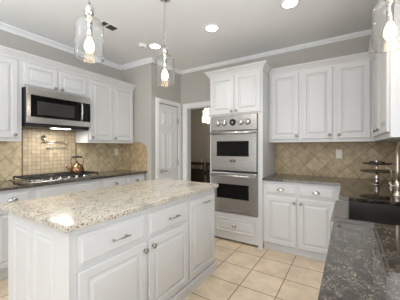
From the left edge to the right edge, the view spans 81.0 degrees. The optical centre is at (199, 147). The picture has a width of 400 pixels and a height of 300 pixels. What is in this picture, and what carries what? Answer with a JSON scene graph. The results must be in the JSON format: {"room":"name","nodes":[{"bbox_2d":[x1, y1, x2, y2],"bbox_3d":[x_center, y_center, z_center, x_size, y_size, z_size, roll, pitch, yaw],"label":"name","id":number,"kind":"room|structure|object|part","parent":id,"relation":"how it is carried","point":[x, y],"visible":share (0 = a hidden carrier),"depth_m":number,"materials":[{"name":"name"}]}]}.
{"room":"kitchen","nodes":[
{"label":"kitchen","id":0,"kind":"room"},
{"bbox_2d":[0,29,121,143],"bbox_3d":[-4.060,-0.070,0.079,0.100,2.740,9.780,0,0,32],"label":"wall","id":1,"kind":"structure","parent":0,"point":[7,39],"depth_m":3.22,"materials":[{"name":"beige paint"}]},
{"bbox_2d":[0,45,23,141],"bbox_3d":[-2.299,-0.565,2.387,0.360,0.990,0.726,0,0,32],"label":"upper cabinet","id":2,"kind":"object","parent":1,"relation":"attached to","point":[10,59],"visible":1,"depth_m":2.54,"materials":[{"name":"white paint"}]},
{"bbox_3d":[-2.192,-0.535,2.313,0.019,0.860,0.655,0,0,32],"label":"door","id":3,"kind":"part","parent":2,"relation":"part of","materials":[{"name":"white paint"}]},
{"bbox_3d":[-2.172,-1.018,2.307,0.060,0.085,0.726,0,0,32],"label":"crown molding","id":4,"kind":"part","parent":2,"relation":"part of","materials":[{"name":"white paint"}]},
{"bbox_2d":[21,128,76,174],"bbox_3d":[-2.019,0.043,3.185,0.016,0.686,0.690,0,0,32],"label":"trim","id":5,"kind":"structure","parent":1,"relation":"attached to","point":[22,128],"depth_m":2.90,"materials":[{"name":"tile"}]},
{"bbox_2d":[23,128,75,176],"bbox_3d":[-2.022,0.043,3.187,0.009,0.686,0.662,0,0,32],"label":"mosaic","id":6,"kind":"object","parent":1,"relation":"attached to","point":[37,159],"visible":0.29,"depth_m":3.14},
{"bbox_2d":[41,136,66,148],"bbox_3d":[-1.956,-0.065,3.172,0.120,0.189,0.318,0,0,32],"label":"pot filler","id":7,"kind":"object","parent":6,"relation":"attached to","point":[43,138],"visible":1,"depth_m":3.11,"materials":[{"name":"silver metal"}]},
{"bbox_2d":[22,52,89,97],"bbox_3d":[-1.893,-0.873,3.026,0.360,0.375,0.787,0,0,32],"label":"upper cabinet","id":8,"kind":"object","parent":1,"relation":"attached to","point":[37,72],"visible":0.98,"depth_m":2.90,"materials":[{"name":"white paint"}]},
{"bbox_3d":[-1.889,-0.837,2.791,0.019,0.250,0.357,0,0,32],"label":"door","id":9,"kind":"part","parent":8,"relation":"part of","materials":[{"name":"white paint"}]},
{"bbox_2d":[22,86,89,130],"bbox_3d":[-1.858,-0.456,2.998,0.450,0.444,0.754,0,0,32],"label":"microwave","id":10,"kind":"object","parent":8,"relation":"attached to","point":[43,109],"visible":0.98,"depth_m":2.84,"materials":[{"name":"silver metal"}]},
{"bbox_3d":[-1.748,-0.471,2.862,0.020,0.247,0.571,0,0,32],"label":"door","id":11,"kind":"part","parent":10,"relation":"part of","materials":[{"name":"black glass"}]},
{"bbox_3d":[-1.562,-0.469,3.096,0.056,0.250,0.024,0,0,32],"label":"handle","id":12,"kind":"part","parent":10,"relation":"part of","materials":[{"name":"metal"}]},
{"bbox_3d":[-1.549,-0.471,3.176,0.020,0.247,0.122,0,0,32],"label":"control panel","id":13,"kind":"part","parent":10,"relation":"part of","materials":[{"name":"black glass"}]},
{"bbox_3d":[-1.767,-1.018,2.945,0.060,0.085,0.787,0,0,32],"label":"crown molding","id":14,"kind":"part","parent":8,"relation":"part of","materials":[{"name":"white paint"}]},
{"bbox_3d":[-1.686,-0.837,3.111,0.019,0.250,0.365,0,0,32],"label":"door","id":15,"kind":"part","parent":8,"relation":"part of","materials":[{"name":"white paint"}]},
{"bbox_2d":[0,142,121,180],"bbox_3d":[-2.045,0.158,3.152,0.008,0.456,2.430,0,0,32],"label":"backsplash","id":16,"kind":"structure","parent":1,"relation":"attached to","point":[97,157],"depth_m":3.60,"materials":[{"name":"tile"}]},
{"bbox_2d":[0,22,122,69],"bbox_3d":[-3.995,-1.407,0.037,0.055,0.065,9.780,0,0,32],"label":"trim","id":17,"kind":"structure","parent":1,"relation":"attached to","point":[3,26],"depth_m":3.19,"materials":[{"name":"paint"}]},
{"bbox_2d":[76,72,135,143],"bbox_3d":[-1.458,-0.565,3.711,0.360,0.990,0.837,0,0,32],"label":"upper cabinet","id":18,"kind":"object","parent":1,"relation":"attached to","point":[111,99],"visible":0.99,"depth_m":3.57,"materials":[{"name":"white paint"}]},
{"bbox_3d":[-1.458,-0.536,3.469,0.019,0.857,0.365,0,0,32],"label":"door","id":19,"kind":"part","parent":18,"relation":"part of","materials":[{"name":"white paint"}]},
{"bbox_3d":[-1.331,-1.018,3.631,0.060,0.085,0.837,0,0,32],"label":"crown molding","id":20,"kind":"part","parent":18,"relation":"part of","materials":[{"name":"white paint"}]},
{"bbox_3d":[-1.246,-0.536,3.803,0.019,0.857,0.385,0,0,32],"label":"door","id":21,"kind":"part","parent":18,"relation":"part of","materials":[{"name":"white paint"}]},
{"bbox_2d":[122,62,155,180],"bbox_3d":[-1.109,-0.070,4.056,0.820,2.740,0.100,0,0,32],"label":"wall","id":22,"kind":"structure","parent":0,"point":[143,76],"depth_m":3.88,"materials":[{"name":"beige paint"}]},
{"bbox_2d":[122,142,146,170],"bbox_3d":[-1.131,0.145,4.005,0.622,0.481,0.010,0,0,32],"label":"backsplash","id":23,"kind":"object","parent":22,"relation":"attached to","point":[134,155],"visible":0.85,"depth_m":3.99,"materials":[{"name":"tile"}]},
{"bbox_2d":[121,57,153,69],"bbox_3d":[-1.062,-1.407,3.934,0.720,0.065,0.055,0,0,32],"label":"trim","id":24,"kind":"structure","parent":22,"relation":"attached to","point":[150,59],"depth_m":3.91,"materials":[{"name":"paint"}]},
{"bbox_2d":[0,236,324,299],"bbox_3d":[-1.266,1.350,0.804,9.400,0.100,14.400,0,0,32],"label":"floor","id":25,"kind":"structure","parent":0,"point":[244,271],"depth_m":2.36,"materials":[{"name":"tile"}]},
{"bbox_2d":[0,187,32,279],"bbox_3d":[-2.206,0.858,2.289,0.622,0.884,0.800,0,0,32],"label":"base cabinet","id":26,"kind":"object","parent":25,"relation":"on","point":[9,196],"visible":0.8,"depth_m":2.28,"materials":[{"name":"white paint"}]},
{"bbox_3d":[-1.865,0.887,2.325,0.019,0.565,0.317,0,0,32],"label":"door","id":27,"kind":"part","parent":26,"relation":"part of","materials":[{"name":"white paint"}]},
{"bbox_3d":[-1.845,0.510,2.313,0.027,0.035,0.097,0,0,32],"label":"cup pull","id":28,"kind":"part","parent":26,"relation":"part of","materials":[{"name":"metal"}]},
{"bbox_3d":[-1.865,0.511,2.325,0.019,0.138,0.317,0,0,32],"label":"drawer","id":29,"kind":"part","parent":26,"relation":"part of","materials":[{"name":"white paint"}]},
{"bbox_2d":[0,169,146,190],"bbox_3d":[-1.787,0.401,2.976,0.633,0.030,2.450,0,0,32],"label":"countertop","id":30,"kind":"structure","parent":26,"relation":"on","point":[5,185],"depth_m":2.78,"materials":[{"name":"stone"}]},
{"bbox_2d":[9,171,102,183],"bbox_3d":[-1.786,0.361,2.976,0.515,0.050,0.880,0,0,32],"label":"gas cooktop","id":31,"kind":"object","parent":30,"relation":"in","point":[58,176],"visible":0.97,"depth_m":2.81,"materials":[{"name":"silver metal"}]},
{"bbox_2d":[65,156,83,172],"bbox_3d":[-1.645,0.222,3.099,0.168,0.228,0.209,0,0,32],"label":"kettle","id":32,"kind":"object","parent":31,"relation":"on","point":[77,167],"visible":1,"depth_m":3.07,"materials":[{"name":"orange metal"}]},
{"bbox_2d":[33,179,100,198],"bbox_3d":[-1.773,0.858,2.970,0.622,0.884,0.815,0,0,32],"label":"base cabinet","id":33,"kind":"object","parent":25,"relation":"on","point":[65,188],"visible":0.06,"depth_m":2.75,"materials":[{"name":"white paint"}]},
{"bbox_2d":[8,189,215,299],"bbox_3d":[-0.558,0.861,2.033,0.810,0.879,1.558,0,0,32],"label":"kitchen island","id":34,"kind":"object","parent":25,"relation":"on","point":[165,251],"visible":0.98,"depth_m":1.52,"materials":[{"name":"white paint"}]},
{"bbox_3d":[-0.986,0.819,1.388,0.761,0.793,0.008,0,0,32],"label":"panel","id":35,"kind":"part","parent":34,"relation":"part of","materials":[{"name":"white paint"}]},
{"bbox_2d":[1,178,217,232],"bbox_3d":[-0.580,0.404,2.041,0.834,0.035,1.590,0,0,32],"label":"island countertop","id":36,"kind":"structure","parent":34,"relation":"on","point":[69,212],"depth_m":1.65,"materials":[{"name":"beige stone"}]},
{"bbox_3d":[-0.511,0.548,1.433,0.019,0.173,0.487,0,0,32],"label":"drawer","id":37,"kind":"part","parent":34,"relation":"part of","materials":[{"name":"white paint"}]},
{"bbox_3d":[-0.511,0.921,1.433,0.019,0.527,0.487,0,0,32],"label":"door","id":38,"kind":"part","parent":34,"relation":"part of","materials":[{"name":"white paint"}]},
{"bbox_3d":[-0.480,0.552,1.431,0.034,0.009,0.130,0,0,32],"label":"bar pull","id":39,"kind":"part","parent":34,"relation":"part of","materials":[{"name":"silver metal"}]},
{"bbox_3d":[-0.238,0.554,1.864,0.019,0.172,0.480,0,0,32],"label":"drawer","id":40,"kind":"part","parent":34,"relation":"part of","materials":[{"name":"white paint"}]},
{"bbox_3d":[-0.238,0.922,1.864,0.019,0.525,0.480,0,0,32],"label":"door","id":41,"kind":"part","parent":34,"relation":"part of","materials":[{"name":"white paint"}]},
{"bbox_3d":[-0.569,1.258,2.039,0.784,0.085,1.558,0,0,32],"label":"baseboard","id":42,"kind":"part","parent":34,"relation":"part of","materials":[{"name":"white paint"}]},
{"bbox_2d":[101,173,144,187],"bbox_3d":[-1.338,0.858,3.656,0.622,0.884,0.810,0,0,32],"label":"base cabinet","id":43,"kind":"object","parent":25,"relation":"on","point":[113,181],"visible":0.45,"depth_m":3.45,"materials":[{"name":"white paint"}]},
{"bbox_3d":[-1.213,0.511,3.352,0.019,0.138,0.370,0,0,32],"label":"drawer","id":44,"kind":"part","parent":43,"relation":"part of","materials":[{"name":"white paint"}]},
{"bbox_3d":[-1.001,0.511,3.686,0.019,0.138,0.360,0,0,32],"label":"drawer","id":45,"kind":"part","parent":43,"relation":"part of","materials":[{"name":"white paint"}]},
{"bbox_2d":[191,162,204,182],"bbox_3d":[0.014,0.801,5.098,0.444,1.002,0.498,0,0,32],"label":"dining chair","id":46,"kind":"object","parent":25,"relation":"on","point":[197,175],"visible":0.39,"depth_m":4.87,"materials":[{"name":"brown wood"}]},
{"bbox_3d":[0.076,0.805,4.822,0.044,0.994,0.099,0,0,32],"label":"leg","id":47,"kind":"part","parent":46,"relation":"part of","materials":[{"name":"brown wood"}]},
{"bbox_2d":[205,162,209,182],"bbox_3d":[0.420,0.801,4.840,0.444,1.002,0.498,0,0,32],"label":"dining chair","id":48,"kind":"object","parent":25,"relation":"on","point":[207,164],"visible":0.16,"depth_m":4.74,"materials":[{"name":"brown wood"}]},
{"bbox_2d":[204,60,274,248],"bbox_3d":[0.612,0.107,3.422,0.905,2.385,0.645,0,0,32],"label":"tall cabinet","id":49,"kind":"object","parent":25,"relation":"on","point":[242,89],"visible":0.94,"depth_m":3.14,"materials":[{"name":"white paint"}]},
{"bbox_3d":[0.308,-0.725,3.299,0.364,0.520,0.019,0,0,32],"label":"door","id":50,"kind":"part","parent":49,"relation":"part of","materials":[{"name":"white paint"}]},
{"bbox_2d":[209,114,257,216],"bbox_3d":[0.587,0.230,3.410,0.679,1.336,0.673,0,0,32],"label":"double oven","id":51,"kind":"object","parent":49,"relation":"in","point":[234,138],"visible":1,"depth_m":3.16,"materials":[{"name":"silver metal"}]},
{"bbox_3d":[0.424,0.380,3.155,0.655,0.027,0.068,0,0,32],"label":"handle","id":52,"kind":"part","parent":51,"relation":"part of","materials":[{"name":"metal"}]},
{"bbox_3d":[0.424,-0.197,3.155,0.655,0.027,0.068,0,0,32],"label":"handle","id":53,"kind":"part","parent":51,"relation":"part of","materials":[{"name":"metal"}]},
{"bbox_2d":[229,119,235,125],"bbox_3d":[0.442,-0.343,3.184,0.092,0.091,0.010,0,0,32],"label":"clock","id":54,"kind":"object","parent":51,"relation":"on","point":[232,122],"depth_m":3.18,"materials":[{"name":"black plastic"}]},
{"bbox_3d":[0.450,0.615,3.195,0.679,0.546,0.032,0,0,32],"label":"oven door","id":55,"kind":"part","parent":51,"relation":"part of","materials":[{"name":"silver metal"}]},
{"bbox_3d":[0.450,0.045,3.195,0.679,0.546,0.032,0,0,32],"label":"oven door","id":56,"kind":"part","parent":51,"relation":"part of","materials":[{"name":"silver metal"}]},
{"bbox_3d":[0.455,-0.337,3.203,0.679,0.203,0.035,0,0,32],"label":"control panel","id":57,"kind":"part","parent":51,"relation":"part of","materials":[{"name":"silver metal"}]},
{"bbox_3d":[0.534,-0.340,3.104,0.084,0.083,0.047,0,0,32],"label":"control knob","id":58,"kind":"part","parent":51,"relation":"part of","materials":[{"name":"metal"}]},
{"bbox_3d":[0.614,-0.340,3.053,0.084,0.083,0.047,0,0,32],"label":"control knob","id":59,"kind":"part","parent":51,"relation":"part of","materials":[{"name":"metal"}]},
{"bbox_3d":[0.475,1.070,3.193,0.580,0.190,0.019,0,0,32],"label":"drawer","id":60,"kind":"part","parent":49,"relation":"part of","materials":[{"name":"white paint"}]},
{"bbox_3d":[0.604,-1.040,3.410,0.905,0.090,0.615,0,0,32],"label":"crown molding","id":61,"kind":"part","parent":49,"relation":"part of","materials":[{"name":"white paint"}]},
{"bbox_3d":[0.627,-0.725,3.097,0.351,0.520,0.019,0,0,32],"label":"door","id":62,"kind":"part","parent":49,"relation":"part of","materials":[{"name":"white paint"}]},
{"bbox_2d":[263,180,340,261],"bbox_3d":[1.321,0.858,2.986,0.880,0.884,0.622,0,0,32],"label":"base cabinet","id":63,"kind":"object","parent":25,"relation":"on","point":[296,216],"visible":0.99,"depth_m":2.78,"materials":[{"name":"white paint"}]},
{"bbox_3d":[0.991,0.518,2.878,0.360,0.120,0.019,0,0,32],"label":"drawer","id":64,"kind":"part","parent":63,"relation":"part of","materials":[{"name":"white paint"}]},
{"bbox_3d":[0.991,0.901,2.878,0.360,0.583,0.019,0,0,32],"label":"door","id":65,"kind":"part","parent":63,"relation":"part of","materials":[{"name":"white paint"}]},
{"bbox_3d":[1.322,0.518,2.667,0.371,0.120,0.019,0,0,32],"label":"drawer","id":66,"kind":"part","parent":63,"relation":"part of","materials":[{"name":"white paint"}]},
{"bbox_3d":[1.322,0.901,2.667,0.371,0.583,0.019,0,0,32],"label":"door","id":67,"kind":"part","parent":63,"relation":"part of","materials":[{"name":"white paint"}]},
{"bbox_3d":[0.670,0.858,0.628,0.642,0.884,1.178,0,0,32],"label":"base cabinet","id":68,"kind":"object","parent":25,"relation":"on","visible":0},
{"bbox_2d":[262,173,399,299],"bbox_3d":[0.878,0.401,1.717,1.497,0.030,3.280,0,0,32],"label":"countertop","id":69,"kind":"structure","parent":68,"relation":"on","point":[362,262],"depth_m":0.89,"materials":[{"name":"stone"}]},
{"bbox_2d":[330,200,399,236],"bbox_3d":[1.122,0.544,1.455,0.510,0.252,0.674,0,0,32],"label":"sink","id":70,"kind":"object","parent":69,"relation":"in","point":[377,213],"visible":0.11,"depth_m":1.72,"materials":[{"name":"silver metal"}]},
{"bbox_2d":[348,201,399,225],"bbox_3d":[1.158,0.539,1.432,0.424,0.242,0.674,0,0,32],"label":"basin","id":71,"kind":"object","parent":70,"relation":"in","point":[377,213],"depth_m":1.73,"materials":[{"name":"black metal"}]},
{"bbox_2d":[360,157,394,184],"bbox_3d":[1.862,0.242,2.466,0.298,0.288,0.300,0,0,32],"label":"cake stand","id":72,"kind":"object","parent":69,"relation":"on","point":[376,162],"visible":1,"depth_m":2.45,"materials":[{"name":"silver metal"}]},
{"bbox_3d":[1.862,0.172,2.466,0.263,0.018,0.264,0,0,32],"label":"plate","id":73,"kind":"part","parent":72,"relation":"part of","materials":[{"name":"black metal"}]},
{"bbox_3d":[1.862,0.252,2.466,0.298,0.018,0.300,0,0,32],"label":"plate","id":74,"kind":"part","parent":72,"relation":"part of","materials":[{"name":"black metal"}]},
{"bbox_2d":[386,167,393,188],"bbox_3d":[1.814,0.287,2.236,0.070,0.198,0.048,0,0,32],"label":"tap","id":75,"kind":"object","parent":69,"relation":"on","point":[390,169],"visible":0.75,"depth_m":2.22,"materials":[{"name":"silver metal"}]},
{"bbox_3d":[1.806,0.265,2.233,0.058,0.153,0.021,0,0,12],"label":"spout","id":76,"kind":"part","parent":75,"relation":"part of","materials":[{"name":"silver metal"}]},
{"bbox_2d":[388,142,399,196],"bbox_3d":[1.531,0.164,1.760,0.087,0.443,0.292,0,0,17],"label":"faucet","id":77,"kind":"object","parent":69,"relation":"on","point":[396,185],"visible":1,"depth_m":1.85,"materials":[{"name":"silver metal"}]},
{"bbox_2d":[156,64,179,179],"bbox_3d":[-0.596,-0.070,4.192,0.100,2.740,0.680,0,0,32],"label":"wall","id":78,"kind":"structure","parent":0,"point":[164,89],"depth_m":4.18,"materials":[{"name":"beige paint"}]},
{"bbox_2d":[153,59,180,74],"bbox_3d":[-0.564,-1.414,4.113,0.040,0.052,0.780,0,0,32],"label":"trim","id":79,"kind":"structure","parent":78,"relation":"attached to","point":[173,69],"depth_m":4.14,"materials":[{"name":"paint"}]},
{"bbox_2d":[156,97,180,179],"bbox_3d":[-0.546,0.233,4.161,0.018,2.135,0.680,0,0,32],"label":"trim","id":80,"kind":"structure","parent":78,"relation":"attached to","point":[158,100],"depth_m":4.06,"materials":[{"name":"white paint"}]},
{"bbox_2d":[159,103,178,179],"bbox_3d":[-0.546,0.269,4.167,0.102,2.042,0.526,0,0,32],"label":"door","id":81,"kind":"structure","parent":78,"relation":"in","point":[168,121],"depth_m":4.17,"materials":[{"name":"white paint"}]},
{"bbox_2d":[0,0,377,70],"bbox_3d":[-1.278,-1.490,-1.155,6.120,0.100,10.680,0,0,32],"label":"ceiling","id":82,"kind":"structure","parent":0,"point":[247,27],"depth_m":2.74,"materials":[{"name":"paint"}]},
{"bbox_2d":[74,0,103,63],"bbox_3d":[-0.755,-1.020,1.599,0.190,0.840,0.190,0,0,32],"label":"pendant light","id":83,"kind":"object","parent":82,"relation":"hanging from","point":[89,46],"visible":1,"depth_m":1.58,"materials":[{"name":"clear glass"}]},
{"bbox_2d":[84,2,93,37],"bbox_3d":[-0.755,-0.870,1.599,0.062,0.240,0.062,0,0,32],"label":"socket","id":84,"kind":"object","parent":83,"relation":"attached to","point":[88,8],"depth_m":1.58,"materials":[{"name":"metal"}]},
{"bbox_3d":[-0.755,-0.700,1.599,0.063,0.100,0.064,0,0,32],"label":"bulb","id":85,"kind":"part","parent":83,"relation":"part of","materials":[{"name":"white glass"}]},
{"bbox_2d":[97,21,119,31],"bbox_3d":[-1.082,-1.436,2.773,0.127,0.008,0.214,0,0,32],"label":"ceiling vent","id":86,"kind":"object","parent":82,"relation":"in","point":[105,24],"visible":0.96,"depth_m":2.77,"materials":[{"name":"metal"}]},
{"bbox_2d":[138,43,146,47],"bbox_3d":[-0.806,-1.421,3.283,0.115,0.039,0.116,0,0,32],"label":"smoke detector","id":87,"kind":"object","parent":82,"relation":"attached to","point":[141,45],"visible":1,"depth_m":3.25,"materials":[{"name":"white paint"}]},
{"bbox_2d":[148,43,161,48],"bbox_3d":[-0.637,-1.435,3.321,0.183,0.010,0.184,0,0,32],"label":"recessed light","id":88,"kind":"object","parent":82,"relation":"in","point":[152,45],"visible":1,"depth_m":3.31,"materials":[{"name":"white paint"}]},
{"bbox_2d":[155,0,174,86],"bbox_3d":[-0.338,-1.020,2.255,0.190,0.840,0.190,0,0,32],"label":"pendant light","id":89,"kind":"object","parent":82,"relation":"hanging from","point":[164,54],"visible":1,"depth_m":2.24,"materials":[{"name":"glass"}]},
{"bbox_2d":[162,44,167,69],"bbox_3d":[-0.338,-0.870,2.255,0.062,0.240,0.062,0,0,32],"label":"socket","id":90,"kind":"object","parent":89,"relation":"attached to","point":[164,49],"depth_m":2.24,"materials":[{"name":"metal"}]},
{"bbox_3d":[-0.338,-0.755,2.255,0.190,0.310,0.190,0,0,32],"label":"lamp shade","id":91,"kind":"part","parent":89,"relation":"part of","materials":[{"name":"clear glass"}]},
{"bbox_3d":[-0.338,-1.206,2.255,0.019,0.444,0.019,0,0,-13],"label":"chain","id":92,"kind":"part","parent":89,"relation":"part of","materials":[{"name":"metal"}]},
{"bbox_3d":[-0.338,-0.700,2.255,0.063,0.100,0.064,0,0,32],"label":"bulb","id":93,"kind":"part","parent":89,"relation":"part of","materials":[{"name":"white glass"}]},
{"bbox_2d":[204,24,219,31],"bbox_3d":[0.144,-1.435,2.821,0.183,0.010,0.184,0,0,32],"label":"recessed light","id":94,"kind":"object","parent":82,"relation":"in","point":[211,27],"visible":1,"depth_m":2.81,"materials":[{"name":"white paint"}]},
{"bbox_2d":[280,0,299,8],"bbox_3d":[0.897,-1.435,2.334,0.183,0.010,0.184,0,0,32],"label":"recessed light","id":95,"kind":"object","parent":82,"relation":"in","point":[285,4],"visible":1,"depth_m":2.33,"materials":[{"name":"white paint"}]},
{"bbox_2d":[371,0,398,52],"bbox_3d":[1.140,-1.020,1.405,0.190,0.840,0.190,0,0,32],"label":"pendant light","id":96,"kind":"object","parent":82,"relation":"hanging from","point":[390,31],"visible":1,"depth_m":1.39,"materials":[{"name":"glass"}]},
{"bbox_2d":[384,0,394,22],"bbox_3d":[1.140,-0.870,1.405,0.062,0.240,0.062,0,0,32],"label":"socket","id":97,"kind":"object","parent":96,"relation":"attached to","point":[389,3],"depth_m":1.39,"materials":[{"name":"metal"}]},
{"bbox_3d":[1.140,-0.700,1.405,0.063,0.100,0.064,0,0,32],"label":"bulb","id":98,"kind":"part","parent":96,"relation":"part of","materials":[{"name":"white glass"}]},
{"bbox_2d":[191,108,209,182],"bbox_3d":[1.234,-0.075,7.449,6.300,2.750,0.100,0,0,32],"label":"wall","id":99,"kind":"structure","parent":0,"point":[200,136],"depth_m":8.19,"materials":[{"name":"paint"}]},
{"bbox_2d":[180,35,399,180],"bbox_3d":[1.050,-0.070,3.622,3.490,2.740,0.120,0,0,32],"label":"wall","id":100,"kind":"structure","parent":0,"point":[194,86],"depth_m":3.48,"materials":[{"name":"beige paint"}]},
{"bbox_2d":[183,101,209,180],"bbox_3d":[0.101,0.240,4.213,0.935,2.120,0.138,0,0,32],"label":"trim","id":101,"kind":"structure","parent":100,"relation":"attached to","point":[188,107],"depth_m":4.38,"materials":[{"name":"white paint"}]},
{"bbox_2d":[181,29,370,73],"bbox_3d":[1.015,-1.414,3.549,3.230,0.052,0.040,0,0,32],"label":"trim","id":102,"kind":"structure","parent":100,"relation":"attached to","point":[366,32],"depth_m":3.39,"materials":[{"name":"paint"}]},
{"bbox_2d":[269,64,303,142],"bbox_3d":[1.189,-0.565,3.225,0.401,0.990,0.360,0,0,32],"label":"upper cabinet","id":103,"kind":"object","parent":100,"relation":"attached to","point":[284,82],"visible":0.98,"depth_m":3.10,"materials":[{"name":"white paint"}]},
{"bbox_3d":[1.109,-1.018,3.098,0.401,0.085,0.060,0,0,32],"label":"crown molding","id":104,"kind":"part","parent":103,"relation":"part of","materials":[{"name":"white paint"}]},
{"bbox_3d":[1.124,-0.542,3.113,0.350,0.865,0.019,0,0,32],"label":"door","id":105,"kind":"part","parent":103,"relation":"part of","materials":[{"name":"white paint"}]},
{"bbox_2d":[300,52,373,142],"bbox_3d":[1.681,-0.565,2.913,0.764,0.990,0.360,0,0,32],"label":"upper cabinet","id":106,"kind":"object","parent":100,"relation":"attached to","point":[336,94],"visible":0.97,"depth_m":2.77,"materials":[{"name":"white paint"}]},
{"bbox_3d":[1.449,-0.542,2.907,0.340,0.865,0.019,0,0,32],"label":"door","id":107,"kind":"part","parent":106,"relation":"part of","materials":[{"name":"white paint"}]},
{"bbox_3d":[1.601,-1.018,2.786,0.764,0.085,0.060,0,0,32],"label":"crown molding","id":108,"kind":"part","parent":106,"relation":"part of","materials":[{"name":"white paint"}]},
{"bbox_3d":[1.767,-0.542,2.704,0.325,0.865,0.019,0,0,32],"label":"door","id":109,"kind":"part","parent":106,"relation":"part of","materials":[{"name":"white paint"}]},
{"bbox_2d":[275,142,398,179],"bbox_3d":[1.756,0.158,3.097,1.495,0.456,0.008,0,0,32],"label":"backsplash","id":110,"kind":"structure","parent":100,"relation":"attached to","point":[311,158],"depth_m":3.08,"materials":[{"name":"tile"}]},
{"bbox_2d":[336,150,341,157],"bbox_3d":[1.812,0.084,3.053,0.072,0.116,0.006,0,0,32],"label":"power outlet","id":111,"kind":"object","parent":110,"relation":"attached to","point":[338,152],"visible":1,"depth_m":3.05,"materials":[{"name":"white plastic"}]},
{"bbox_3d":[0.372,-1.500,6.089,6.500,0.100,3.320,0,0,32],"label":"ceiling","id":112,"kind":"structure","parent":0,"visible":0},
{"bbox_2d":[202,108,209,123],"bbox_3d":[0.325,-1.031,6.072,0.550,0.834,0.548,0,0,32],"label":"chandelier","id":113,"kind":"object","parent":112,"relation":"hanging from","point":[206,111],"visible":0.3,"depth_m":5.99,"materials":[{"name":"white glass"}]},
{"bbox_3d":[1.526,-0.070,1.228,0.120,2.740,3.410,0,0,32],"label":"wall","id":114,"kind":"structure","parent":0,"visible":0},
{"bbox_2d":[368,0,399,140],"bbox_3d":[1.710,-0.565,2.003,0.380,0.990,1.265,0,0,32],"label":"upper cabinet","id":115,"kind":"object","parent":114,"relation":"attached to","point":[386,57],"visible":0.97,"depth_m":1.69,"materials":[{"name":"white paint"}]},
{"bbox_3d":[1.744,-0.542,2.316,0.019,0.865,0.540,0,0,32],"label":"door","id":116,"kind":"part","parent":115,"relation":"part of","materials":[{"name":"white paint"}]},
{"bbox_3d":[1.443,-0.542,1.843,0.019,0.865,0.540,0,0,32],"label":"door","id":117,"kind":"part","parent":115,"relation":"part of","materials":[{"name":"white paint"}]},
{"bbox_3d":[1.710,-1.018,2.003,0.380,0.085,1.265,0,0,32],"label":"crown molding","id":118,"kind":"part","parent":115,"relation":"part of","materials":[{"name":"white paint"}]}
]}

